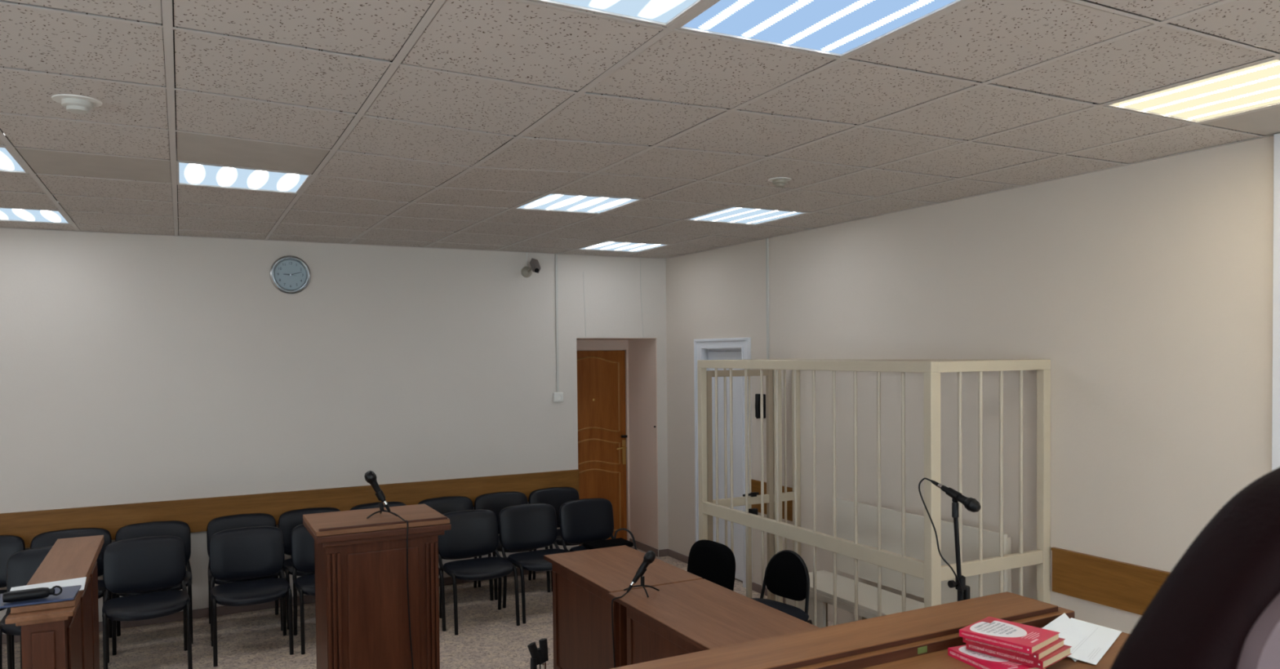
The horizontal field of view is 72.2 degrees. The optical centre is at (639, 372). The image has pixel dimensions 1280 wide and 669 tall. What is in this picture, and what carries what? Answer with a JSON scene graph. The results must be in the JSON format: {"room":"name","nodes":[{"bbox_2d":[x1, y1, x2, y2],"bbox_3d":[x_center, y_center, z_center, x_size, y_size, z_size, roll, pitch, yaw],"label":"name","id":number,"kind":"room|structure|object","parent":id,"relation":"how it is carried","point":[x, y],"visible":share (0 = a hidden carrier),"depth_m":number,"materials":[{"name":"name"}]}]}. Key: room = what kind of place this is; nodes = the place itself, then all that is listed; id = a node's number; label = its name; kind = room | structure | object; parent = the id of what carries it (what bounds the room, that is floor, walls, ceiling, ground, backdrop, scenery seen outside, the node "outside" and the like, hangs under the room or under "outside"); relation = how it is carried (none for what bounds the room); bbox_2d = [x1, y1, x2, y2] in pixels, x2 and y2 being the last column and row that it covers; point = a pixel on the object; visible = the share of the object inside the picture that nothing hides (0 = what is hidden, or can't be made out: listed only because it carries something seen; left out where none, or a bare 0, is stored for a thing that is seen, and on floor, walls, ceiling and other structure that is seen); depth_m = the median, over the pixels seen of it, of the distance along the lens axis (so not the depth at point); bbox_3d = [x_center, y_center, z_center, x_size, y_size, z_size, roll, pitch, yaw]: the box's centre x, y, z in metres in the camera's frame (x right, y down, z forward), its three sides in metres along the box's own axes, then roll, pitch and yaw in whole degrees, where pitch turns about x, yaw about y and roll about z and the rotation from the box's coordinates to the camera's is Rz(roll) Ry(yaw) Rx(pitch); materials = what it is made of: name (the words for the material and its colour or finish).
{"room":"courtroom","nodes":[
{"label":"courtroom","id":0,"kind":"room"},
{"bbox_2d":[0,218,668,634],"bbox_3d":[-3.108,0.249,7.013,8.970,3.114,0.800,-1,1,-28],"label":"wall","id":1,"kind":"structure","parent":0,"point":[135,368],"depth_m":6.78,"materials":[{"name":"paint"}]},
{"bbox_2d":[0,469,579,548],"bbox_3d":[-3.584,1.064,6.312,6.847,0.246,0.026,-1,1,-28],"label":"trim","id":2,"kind":"structure","parent":1,"relation":"attached to","point":[197,513],"depth_m":6.67,"materials":[{"name":"brown wood"}]},
{"bbox_2d":[269,255,311,293],"bbox_3d":[-2.685,-0.748,6.745,0.296,0.296,0.036,-1,1,-28],"label":"wall clock","id":3,"kind":"object","parent":1,"relation":"attached to","point":[290,274],"visible":1,"depth_m":6.74,"materials":[{"name":"silver metal"}]},
{"bbox_2d":[2,538,667,644],"bbox_3d":[-3.309,1.778,6.812,7.770,0.070,0.614,-1,1,-28],"label":"baseboard","id":4,"kind":"structure","parent":1,"relation":"attached to","point":[220,611],"depth_m":6.60,"materials":[{"name":"paint"}]},
{"bbox_2d":[520,253,541,277],"bbox_3d":[-0.931,-0.930,7.572,0.132,0.215,0.188,-1,1,-28],"label":"security camera","id":5,"kind":"object","parent":1,"relation":"attached to","point":[526,272],"visible":1,"depth_m":7.61,"materials":[{"name":"black plastic"}]},
{"bbox_2d":[555,253,559,391],"bbox_3d":[-0.736,-0.435,7.779,0.020,1.222,0.016,-1,1,-28],"label":"cable conduit","id":6,"kind":"object","parent":1,"relation":"attached to","point":[556,255],"visible":1,"depth_m":7.77,"materials":[{"name":"plastic"}]},
{"bbox_2d":[553,392,563,401],"bbox_3d":[-0.724,0.220,7.784,0.086,0.082,0.039,-1,1,-28],"label":"wall socket","id":7,"kind":"object","parent":1,"relation":"attached to","point":[557,397],"visible":1,"depth_m":7.77,"materials":[{"name":"white plastic"}]},
{"bbox_2d":[556,394,561,399],"bbox_3d":[-0.716,0.221,7.768,0.052,0.052,0.004,-1,1,-28],"label":"outlet","id":8,"kind":"object","parent":7,"relation":"attached to","point":[558,396],"depth_m":7.77,"materials":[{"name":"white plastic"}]},
{"bbox_2d":[582,271,586,337],"bbox_3d":[-0.499,-0.609,7.907,0.019,0.589,0.003,-1,1,-28],"label":"wire","id":9,"kind":"object","parent":1,"relation":"attached to","point":[583,272],"visible":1,"depth_m":7.91,"materials":[{"name":"plastic"}]},
{"bbox_2d":[576,339,630,546],"bbox_3d":[-0.478,0.714,8.625,0.810,2.063,0.130,-1,1,-28],"label":"door","id":10,"kind":"structure","parent":1,"relation":"in","point":[602,376],"depth_m":8.69,"materials":[{"name":"brown wood"}]},
{"bbox_2d":[2,546,837,668],"bbox_3d":[-0.859,1.918,2.771,8.970,0.080,11.450,-1,1,-28],"label":"floor","id":11,"kind":"structure","parent":0,"point":[488,637],"depth_m":6.03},
{"bbox_2d":[0,535,25,668],"bbox_3d":[-4.223,1.471,5.579,0.476,0.759,0.585,-1,1,-28],"label":"chair","id":12,"kind":"object","parent":11,"relation":"on","point":[10,545],"visible":0.22,"depth_m":5.83,"materials":[{"name":"black leather"}]},
{"bbox_2d":[0,546,97,668],"bbox_3d":[-3.535,1.472,5.262,0.476,0.759,0.585,-1,1,-29],"label":"chair","id":13,"kind":"object","parent":11,"relation":"on","point":[21,566],"visible":0.22,"depth_m":5.36,"materials":[{"name":"black leather"}]},
{"bbox_2d":[4,535,104,668],"bbox_3d":[-2.576,1.370,3.940,0.212,0.998,1.487,-1,1,-28],"label":"desk","id":14,"kind":"object","parent":11,"relation":"on","point":[59,635],"visible":1,"depth_m":3.68,"materials":[{"name":"brown wood"}]},
{"bbox_2d":[0,585,81,608],"bbox_3d":[-2.349,0.873,3.405,0.290,0.007,0.215,-1,1,-28],"label":"folder","id":15,"kind":"object","parent":14,"relation":"on","point":[68,593],"visible":0.67,"depth_m":3.37,"materials":[{"name":"plastic"}]},
{"bbox_2d":[2,586,62,603],"bbox_3d":[-2.321,0.848,3.356,0.189,0.042,0.041,-1,1,-31],"label":"pouch","id":16,"kind":"object","parent":15,"relation":"on","point":[40,593],"visible":1,"depth_m":3.34,"materials":[{"name":"black leather"}]},
{"bbox_2d":[9,577,86,591],"bbox_3d":[-2.397,0.875,3.558,0.269,0.003,0.230,-1,2,-34],"label":"paper sheets","id":17,"kind":"object","parent":14,"relation":"on","point":[79,581],"visible":0.57,"depth_m":3.60,"materials":[{"name":"white paper"}]},
{"bbox_2d":[20,528,111,668],"bbox_3d":[-3.776,1.462,5.801,0.476,0.759,0.585,-1,1,-28],"label":"chair","id":18,"kind":"object","parent":11,"relation":"on","point":[47,539],"visible":0.14,"depth_m":6.01,"materials":[{"name":"black leather"}]},
{"bbox_2d":[102,535,192,668],"bbox_3d":[-3.097,1.462,5.513,0.476,0.759,0.585,-1,1,-30],"label":"chair","id":19,"kind":"object","parent":11,"relation":"on","point":[150,563],"visible":1,"depth_m":5.63,"materials":[{"name":"black leather"}]},
{"bbox_2d":[111,520,193,655],"bbox_3d":[-3.346,1.453,6.037,0.476,0.759,0.585,-1,1,-28],"label":"chair","id":20,"kind":"object","parent":11,"relation":"on","point":[181,530],"visible":0.43,"depth_m":6.20,"materials":[{"name":"black leather"}]},
{"bbox_2d":[206,513,282,641],"bbox_3d":[-2.836,1.442,6.303,0.476,0.759,0.585,-1,1,-28],"label":"chair","id":21,"kind":"object","parent":11,"relation":"on","point":[239,521],"visible":0.3,"depth_m":6.46,"materials":[{"name":"black leather"}]},
{"bbox_2d":[208,526,293,666],"bbox_3d":[-2.577,1.450,5.807,0.476,0.759,0.585,-1,1,-28],"label":"chair","id":22,"kind":"object","parent":11,"relation":"on","point":[251,552],"visible":1,"depth_m":5.93,"materials":[{"name":"black leather"}]},
{"bbox_2d":[290,524,315,654],"bbox_3d":[-2.111,1.441,6.016,0.476,0.759,0.585,-1,1,-28],"label":"chair","id":23,"kind":"object","parent":11,"relation":"on","point":[302,544],"visible":0.47,"depth_m":6.10,"materials":[{"name":"black leather"}]},
{"bbox_2d":[278,507,340,630],"bbox_3d":[-2.411,1.433,6.536,0.476,0.759,0.585,-1,1,-28],"label":"chair","id":24,"kind":"object","parent":11,"relation":"on","point":[287,521],"visible":0.15,"depth_m":6.64,"materials":[{"name":"black leather"}]},
{"bbox_2d":[302,504,451,668],"bbox_3d":[-1.272,1.269,4.252,0.602,1.160,0.507,-1,1,-28],"label":"lectern","id":25,"kind":"object","parent":11,"relation":"on","point":[362,605],"visible":1,"depth_m":4.07,"materials":[{"name":"brown wood"}]},
{"bbox_2d":[364,471,413,668],"bbox_3d":[-1.174,1.157,4.178,0.347,1.369,0.129,0,2,38],"label":"microphone","id":26,"kind":"object","parent":25,"relation":"on","point":[370,477],"visible":1,"depth_m":4.20,"materials":[{"name":"black plastic"}]},
{"bbox_2d":[364,471,377,483],"bbox_3d":[-1.294,0.503,4.217,0.058,0.060,0.055,-1,1,-28],"label":"grille","id":27,"kind":"object","parent":26,"relation":"attached to","point":[370,477],"depth_m":4.20,"materials":[{"name":"black metal"}]},
{"bbox_2d":[349,502,405,511],"bbox_3d":[-1.959,1.423,6.772,0.476,0.759,0.585,-1,1,-28],"label":"chair","id":28,"kind":"object","parent":11,"relation":"on","point":[373,505],"visible":0.06,"depth_m":6.97,"materials":[{"name":"black leather"}]},
{"bbox_2d":[438,567,445,631],"bbox_3d":[-1.690,1.431,6.258,0.476,0.759,0.585,-1,1,-28],"label":"chair","id":29,"kind":"object","parent":11,"relation":"on","point":[440,572],"visible":0.12,"depth_m":6.13,"materials":[{"name":"black metal"}]},
{"bbox_2d":[417,496,493,600],"bbox_3d":[-1.484,1.413,7.008,0.476,0.759,0.585,-1,1,-28],"label":"chair","id":30,"kind":"object","parent":11,"relation":"on","point":[442,505],"visible":0.13,"depth_m":7.22,"materials":[{"name":"black leather"}]},
{"bbox_2d":[437,509,519,635],"bbox_3d":[-1.186,1.424,6.375,0.476,0.759,0.585,-1,1,-26],"label":"chair","id":31,"kind":"object","parent":11,"relation":"on","point":[473,533],"visible":0.86,"depth_m":6.50,"materials":[{"name":"black leather"}]},
{"bbox_2d":[474,491,550,599],"bbox_3d":[-1.059,1.404,7.231,0.476,0.759,0.585,-1,1,-28],"label":"chair","id":32,"kind":"object","parent":11,"relation":"on","point":[496,502],"visible":0.22,"depth_m":7.39,"materials":[{"name":"black leather"}]},
{"bbox_2d":[498,503,568,623],"bbox_3d":[-0.757,1.414,6.621,0.476,0.759,0.585,-1,1,-28],"label":"chair","id":33,"kind":"object","parent":11,"relation":"on","point":[527,526],"visible":0.73,"depth_m":6.76,"materials":[{"name":"black leather"}]},
{"bbox_2d":[527,638,548,668],"bbox_3d":[-0.400,1.457,3.466,0.260,0.803,0.260,-1,1,-28],"label":"microphone stand","id":34,"kind":"object","parent":11,"relation":"on","point":[540,656],"visible":1,"depth_m":3.45,"materials":[{"name":"black metal"}]},
{"bbox_2d":[528,487,582,591],"bbox_3d":[-0.632,1.395,7.454,0.476,0.759,0.585,-1,1,-28],"label":"chair","id":35,"kind":"object","parent":11,"relation":"on","point":[555,497],"visible":0.2,"depth_m":7.64,"materials":[{"name":"black leather"}]},
{"bbox_2d":[559,497,638,552],"bbox_3d":[-0.311,1.405,6.843,0.476,0.759,0.585,-1,1,-29],"label":"chair","id":36,"kind":"object","parent":11,"relation":"on","point":[582,521],"visible":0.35,"depth_m":7.02,"materials":[{"name":"black leather"}]},
{"bbox_2d":[582,528,636,549],"bbox_3d":[-0.217,1.323,6.819,0.414,0.159,0.228,-1,1,-28],"label":"bag","id":37,"kind":"object","parent":36,"relation":"on","point":[615,542],"visible":0.95,"depth_m":6.77,"materials":[{"name":"fabric"}]},
{"bbox_2d":[543,545,702,668],"bbox_3d":[-0.113,1.445,4.836,0.532,0.760,0.897,-1,1,-28],"label":"wooden table","id":38,"kind":"object","parent":11,"relation":"on","point":[583,581],"visible":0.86,"depth_m":4.73,"materials":[{"name":"brown wood"}]},
{"bbox_2d":[687,539,735,591],"bbox_3d":[0.266,1.438,5.357,0.524,0.746,0.494,-1,2,-34],"label":"chair","id":39,"kind":"object","parent":11,"relation":"on","point":[713,562],"visible":0.22,"depth_m":5.44,"materials":[{"name":"black fabric"}]},
{"bbox_2d":[608,578,820,666],"bbox_3d":[0.381,1.463,3.880,0.552,0.757,1.242,-1,1,-28],"label":"wooden table","id":40,"kind":"object","parent":11,"relation":"on","point":[688,617],"visible":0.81,"depth_m":3.95,"materials":[{"name":"brown wood"}]},
{"bbox_2d":[611,551,659,668],"bbox_3d":[-0.021,1.351,4.228,0.174,0.969,0.256,0,1,18],"label":"table microphone","id":41,"kind":"object","parent":40,"relation":"on","point":[649,557],"visible":1,"depth_m":4.24,"materials":[{"name":"black plastic"}]},
{"bbox_2d":[643,551,655,564],"bbox_3d":[0.046,0.896,4.254,0.059,0.063,0.055,-1,1,-28],"label":"grille","id":42,"kind":"object","parent":41,"relation":"attached to","point":[649,557],"depth_m":4.23,"materials":[{"name":"black metal"}]},
{"bbox_2d":[751,550,812,624],"bbox_3d":[0.709,1.435,5.005,0.525,0.759,0.552,-2,2,-38],"label":"chair","id":43,"kind":"object","parent":11,"relation":"on","point":[786,574],"visible":0.56,"depth_m":5.11,"materials":[{"name":"black fabric"}]},
{"bbox_2d":[610,591,1129,668],"bbox_3d":[0.174,1.313,1.833,2.855,1.150,0.848,-1,1,-28],"label":"bench","id":44,"kind":"object","parent":11,"relation":"on","point":[890,642],"visible":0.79,"depth_m":2.36,"materials":[{"name":"brown wood"}]},
{"bbox_2d":[917,646,927,654],"bbox_3d":[0.762,0.750,2.369,0.034,0.017,0.001,-1,1,-28],"label":"sticker","id":45,"kind":"object","parent":44,"relation":"on","point":[922,650],"visible":1,"depth_m":2.37,"materials":[{"name":"green paper"}]},
{"bbox_2d":[947,644,1045,668],"bbox_3d":[0.931,0.753,2.297,0.142,0.021,0.200,-1,1,-21],"label":"book","id":46,"kind":"object","parent":44,"relation":"on","point":[977,660],"visible":0.64,"depth_m":2.27,"materials":[{"name":"red paper"}]},
{"bbox_2d":[965,643,1071,668],"bbox_3d":[1.002,0.730,2.325,0.167,0.020,0.205,-2,2,-41],"label":"book","id":47,"kind":"object","parent":46,"relation":"on","point":[1064,651],"visible":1,"depth_m":2.26,"materials":[{"name":"red paper"}]},
{"bbox_2d":[962,637,1065,661],"bbox_3d":[0.989,0.711,2.325,0.164,0.018,0.200,-2,2,-43],"label":"book","id":48,"kind":"object","parent":47,"relation":"on","point":[1042,654],"visible":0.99,"depth_m":2.26,"materials":[{"name":"red paper"}]},
{"bbox_2d":[959,617,1059,654],"bbox_3d":[0.975,0.693,2.320,0.168,0.019,0.193,-2,2,-42],"label":"book","id":49,"kind":"object","parent":48,"relation":"on","point":[1013,636],"visible":1,"depth_m":2.30,"materials":[{"name":"red paper"}]},
{"bbox_2d":[1054,617,1121,665],"bbox_3d":[1.236,0.743,2.451,0.153,0.022,0.339,1,2,42],"label":"printed sheet","id":50,"kind":"object","parent":44,"relation":"on","point":[1099,640],"visible":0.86,"depth_m":2.44,"materials":[{"name":"paper"}]},
{"bbox_2d":[1042,613,1086,662],"bbox_3d":[1.197,0.739,2.459,0.107,0.034,0.327,0,1,5],"label":"printed sheet","id":51,"kind":"object","parent":50,"relation":"on","point":[1064,623],"visible":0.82,"depth_m":2.52,"materials":[{"name":"paper"}]},
{"bbox_2d":[1070,636,1101,659],"bbox_3d":[1.255,0.749,2.427,0.055,0.007,0.276,1,2,41],"label":"print","id":52,"kind":"object","parent":50,"relation":"on","point":[1090,648],"depth_m":2.39},
{"bbox_2d":[697,359,1050,626],"bbox_3d":[1.294,0.861,5.415,0.863,1.875,2.165,-1,1,-28],"label":"cage","id":53,"kind":"object","parent":11,"relation":"on","point":[931,570],"visible":0.85,"depth_m":4.76,"materials":[{"name":"metal"}]},
{"bbox_2d":[786,497,1011,628],"bbox_3d":[1.458,1.326,5.226,0.420,0.950,1.455,-1,1,-28],"label":"bench","id":54,"kind":"object","parent":11,"relation":"on","point":[891,520],"visible":0.3,"depth_m":5.29,"materials":[{"name":"beige wood"}]},
{"bbox_2d":[947,502,970,601],"bbox_3d":[1.295,1.185,3.685,0.472,1.298,0.451,-1,1,-28],"label":"microphone stand","id":55,"kind":"object","parent":11,"relation":"on","point":[955,505],"visible":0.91,"depth_m":3.63,"materials":[{"name":"black metal"}]},
{"bbox_2d":[918,478,981,600],"bbox_3d":[1.285,1.139,3.654,0.258,1.376,0.135,0,1,26],"label":"microphone","id":56,"kind":"object","parent":55,"relation":"attached to","point":[971,504],"visible":0.87,"depth_m":3.61,"materials":[{"name":"black plastic"}]},
{"bbox_2d":[964,497,981,512],"bbox_3d":[1.349,0.539,3.563,0.056,0.059,0.065,-1,1,-28],"label":"grille","id":57,"kind":"object","parent":56,"relation":"attached to","point":[971,504],"depth_m":3.55,"materials":[{"name":"black metal"}]},
{"bbox_2d":[0,0,1279,259],"bbox_3d":[-1.099,-0.983,2.247,8.572,0.200,10.830,-1,1,-28],"label":"ceiling","id":58,"kind":"structure","parent":0,"point":[414,123],"depth_m":3.19,"materials":[{"name":"tile"}]},
{"bbox_2d":[0,132,28,173],"bbox_3d":[-3.033,-0.970,3.793,0.575,0.064,0.575,-1,1,-28],"label":"ceiling light","id":59,"kind":"object","parent":58,"relation":"attached to","point":[9,162],"visible":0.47,"depth_m":3.98,"materials":[{"name":"plastic"}]},
{"bbox_2d":[0,147,24,171],"bbox_3d":[-3.033,-0.946,3.794,0.555,0.003,0.555,-1,1,-28],"label":"diffuser","id":60,"kind":"object","parent":59,"relation":"attached to","point":[8,162],"depth_m":3.97,"materials":[{"name":"white plastic"}]},
{"bbox_2d":[0,200,71,224],"bbox_3d":[-3.867,-0.997,5.388,0.575,0.064,0.575,-1,1,-28],"label":"ceiling light","id":61,"kind":"object","parent":58,"relation":"attached to","point":[10,214],"visible":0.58,"depth_m":5.46,"materials":[{"name":"plastic"}]},
{"bbox_2d":[0,208,67,222],"bbox_3d":[-3.866,-0.972,5.389,0.555,0.003,0.555,-1,1,-28],"label":"diffuser","id":62,"kind":"object","parent":61,"relation":"attached to","point":[24,215],"depth_m":5.46,"materials":[{"name":"white plastic"}]},
{"bbox_2d":[51,93,102,114],"bbox_3d":[-1.929,-0.912,3.011,0.148,0.040,0.148,-1,1,-28],"label":"smoke detector","id":63,"kind":"object","parent":58,"relation":"attached to","point":[75,104],"visible":1,"depth_m":2.98,"materials":[{"name":"white plastic"}]},
{"bbox_2d":[176,151,311,193],"bbox_3d":[-1.970,-0.983,4.349,0.575,0.073,0.575,-1,1,-28],"label":"ceiling light","id":64,"kind":"object","parent":58,"relation":"attached to","point":[190,174],"visible":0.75,"depth_m":4.34,"materials":[{"name":"plastic"}]},
{"bbox_2d":[178,162,307,191],"bbox_3d":[-1.970,-0.961,4.349,0.555,0.016,0.555,-1,1,-28],"label":"diffuser","id":65,"kind":"object","parent":64,"relation":"attached to","point":[190,174],"depth_m":4.35,"materials":[{"name":"white plastic"}]},
{"bbox_2d":[514,190,642,213],"bbox_3d":[-0.374,-1.020,5.181,0.575,0.071,0.575,-1,1,-28],"label":"ceiling light","id":66,"kind":"object","parent":58,"relation":"attached to","point":[553,202],"visible":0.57,"depth_m":5.18,"materials":[{"name":"plastic"}]},
{"bbox_2d":[531,0,705,26],"bbox_3d":[-0.049,-0.951,1.967,0.575,0.069,0.575,-1,1,-28],"label":"ceiling light","id":67,"kind":"object","parent":58,"relation":"attached to","point":[664,13],"visible":1,"depth_m":2.24,"materials":[{"name":"plastic"}]},
{"bbox_2d":[577,240,669,252],"bbox_3d":[-0.144,-1.076,7.332,0.575,0.064,0.575,-1,1,-28],"label":"ceiling light","id":68,"kind":"object","parent":58,"relation":"attached to","point":[611,246],"visible":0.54,"depth_m":7.35,"materials":[{"name":"plastic"}]},
{"bbox_2d":[684,204,808,225],"bbox_3d":[0.689,-1.050,5.736,0.575,0.064,0.575,-1,1,-28],"label":"ceiling light","id":69,"kind":"object","parent":58,"relation":"attached to","point":[733,215],"visible":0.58,"depth_m":5.74,"materials":[{"name":"plastic"}]},
{"bbox_2d":[768,177,791,187],"bbox_3d":[0.719,-0.972,4.517,0.118,0.040,0.118,-1,1,-28],"label":"smoke detector","id":70,"kind":"object","parent":58,"relation":"attached to","point":[779,182],"visible":1,"depth_m":4.49,"materials":[{"name":"white plastic"}]},
{"bbox_2d":[675,0,964,57],"bbox_3d":[0.483,-0.963,2.245,0.575,0.069,0.575,-1,1,-28],"label":"ceiling light","id":71,"kind":"object","parent":58,"relation":"attached to","point":[833,28],"visible":0.81,"depth_m":2.35,"materials":[{"name":"plastic"}]},
{"bbox_2d":[1103,44,1279,123],"bbox_3d":[2.078,-1.005,3.078,0.575,0.064,0.575,-1,1,-28],"label":"ceiling light","id":72,"kind":"object","parent":58,"relation":"attached to","point":[1255,86],"visible":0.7,"depth_m":3.12,"materials":[{"name":"plastic"}]},
{"bbox_2d":[665,134,1273,634],"bbox_3d":[2.759,0.260,3.900,0.350,3.114,10.150,-1,1,-28],"label":"wall","id":73,"kind":"structure","parent":0,"point":[1145,288],"depth_m":4.65,"materials":[{"name":"paint"}]},
{"bbox_2d":[693,337,752,588],"bbox_3d":[0.845,0.733,7.541,0.372,2.046,0.838,-1,1,-28],"label":"door","id":74,"kind":"structure","parent":73,"relation":"in","point":[728,348],"depth_m":7.47,"materials":[{"name":"white paint"}]},
{"bbox_2d":[667,549,785,604],"bbox_3d":[2.547,1.786,3.976,0.014,0.065,9.836,-1,1,-28],"label":"baseboard","id":75,"kind":"structure","parent":73,"relation":"attached to","point":[757,588],"depth_m":8.04,"materials":[{"name":"paint"}]},
{"bbox_2d":[755,394,765,418],"bbox_3d":[0.934,0.268,6.941,0.072,0.194,0.110,-1,1,-28],"label":"intercom","id":76,"kind":"object","parent":73,"relation":"attached to","point":[757,396],"visible":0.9,"depth_m":6.91,"materials":[{"name":"black plastic"}]},
{"bbox_2d":[765,238,769,359],"bbox_3d":[1.000,-0.112,6.862,0.014,1.862,0.022,-1,1,-28],"label":"cable conduit","id":77,"kind":"object","parent":73,"relation":"attached to","point":[766,239],"visible":0.56,"depth_m":6.84,"materials":[{"name":"plastic"}]},
{"bbox_2d":[751,479,792,521],"bbox_3d":[1.036,0.995,6.834,0.018,0.250,0.585,-1,1,-28],"label":"trim","id":78,"kind":"structure","parent":73,"relation":"attached to","point":[755,485],"depth_m":6.90,"materials":[{"name":"brown wood"}]},
{"bbox_2d":[1051,546,1170,615],"bbox_3d":[2.488,1.051,4.045,0.026,0.232,1.335,-1,1,-28],"label":"trim","id":79,"kind":"structure","parent":73,"relation":"attached to","point":[1123,586],"depth_m":4.37,"materials":[{"name":"brown wood"}]},
{"bbox_2d":[1271,133,1279,471],"bbox_3d":[2.731,0.419,3.549,0.030,2.812,0.310,-1,1,-28],"label":"trim","id":80,"kind":"structure","parent":73,"relation":"attached to","point":[1276,260],"depth_m":3.65,"materials":[{"name":"white paint"}]},
{"bbox_3d":[1.737,1.723,0.454,4.635,0.360,4.325,-1,1,-28],"label":"floor","id":81,"kind":"structure","parent":0,"visible":0},
{"bbox_2d":[1110,466,1279,668],"bbox_3d":[0.778,0.807,0.633,0.851,1.478,0.562,-1,1,-28],"label":"chair","id":82,"kind":"object","parent":81,"relation":"on","point":[1218,607],"visible":1,"depth_m":0.63,"materials":[{"name":"black leather"}]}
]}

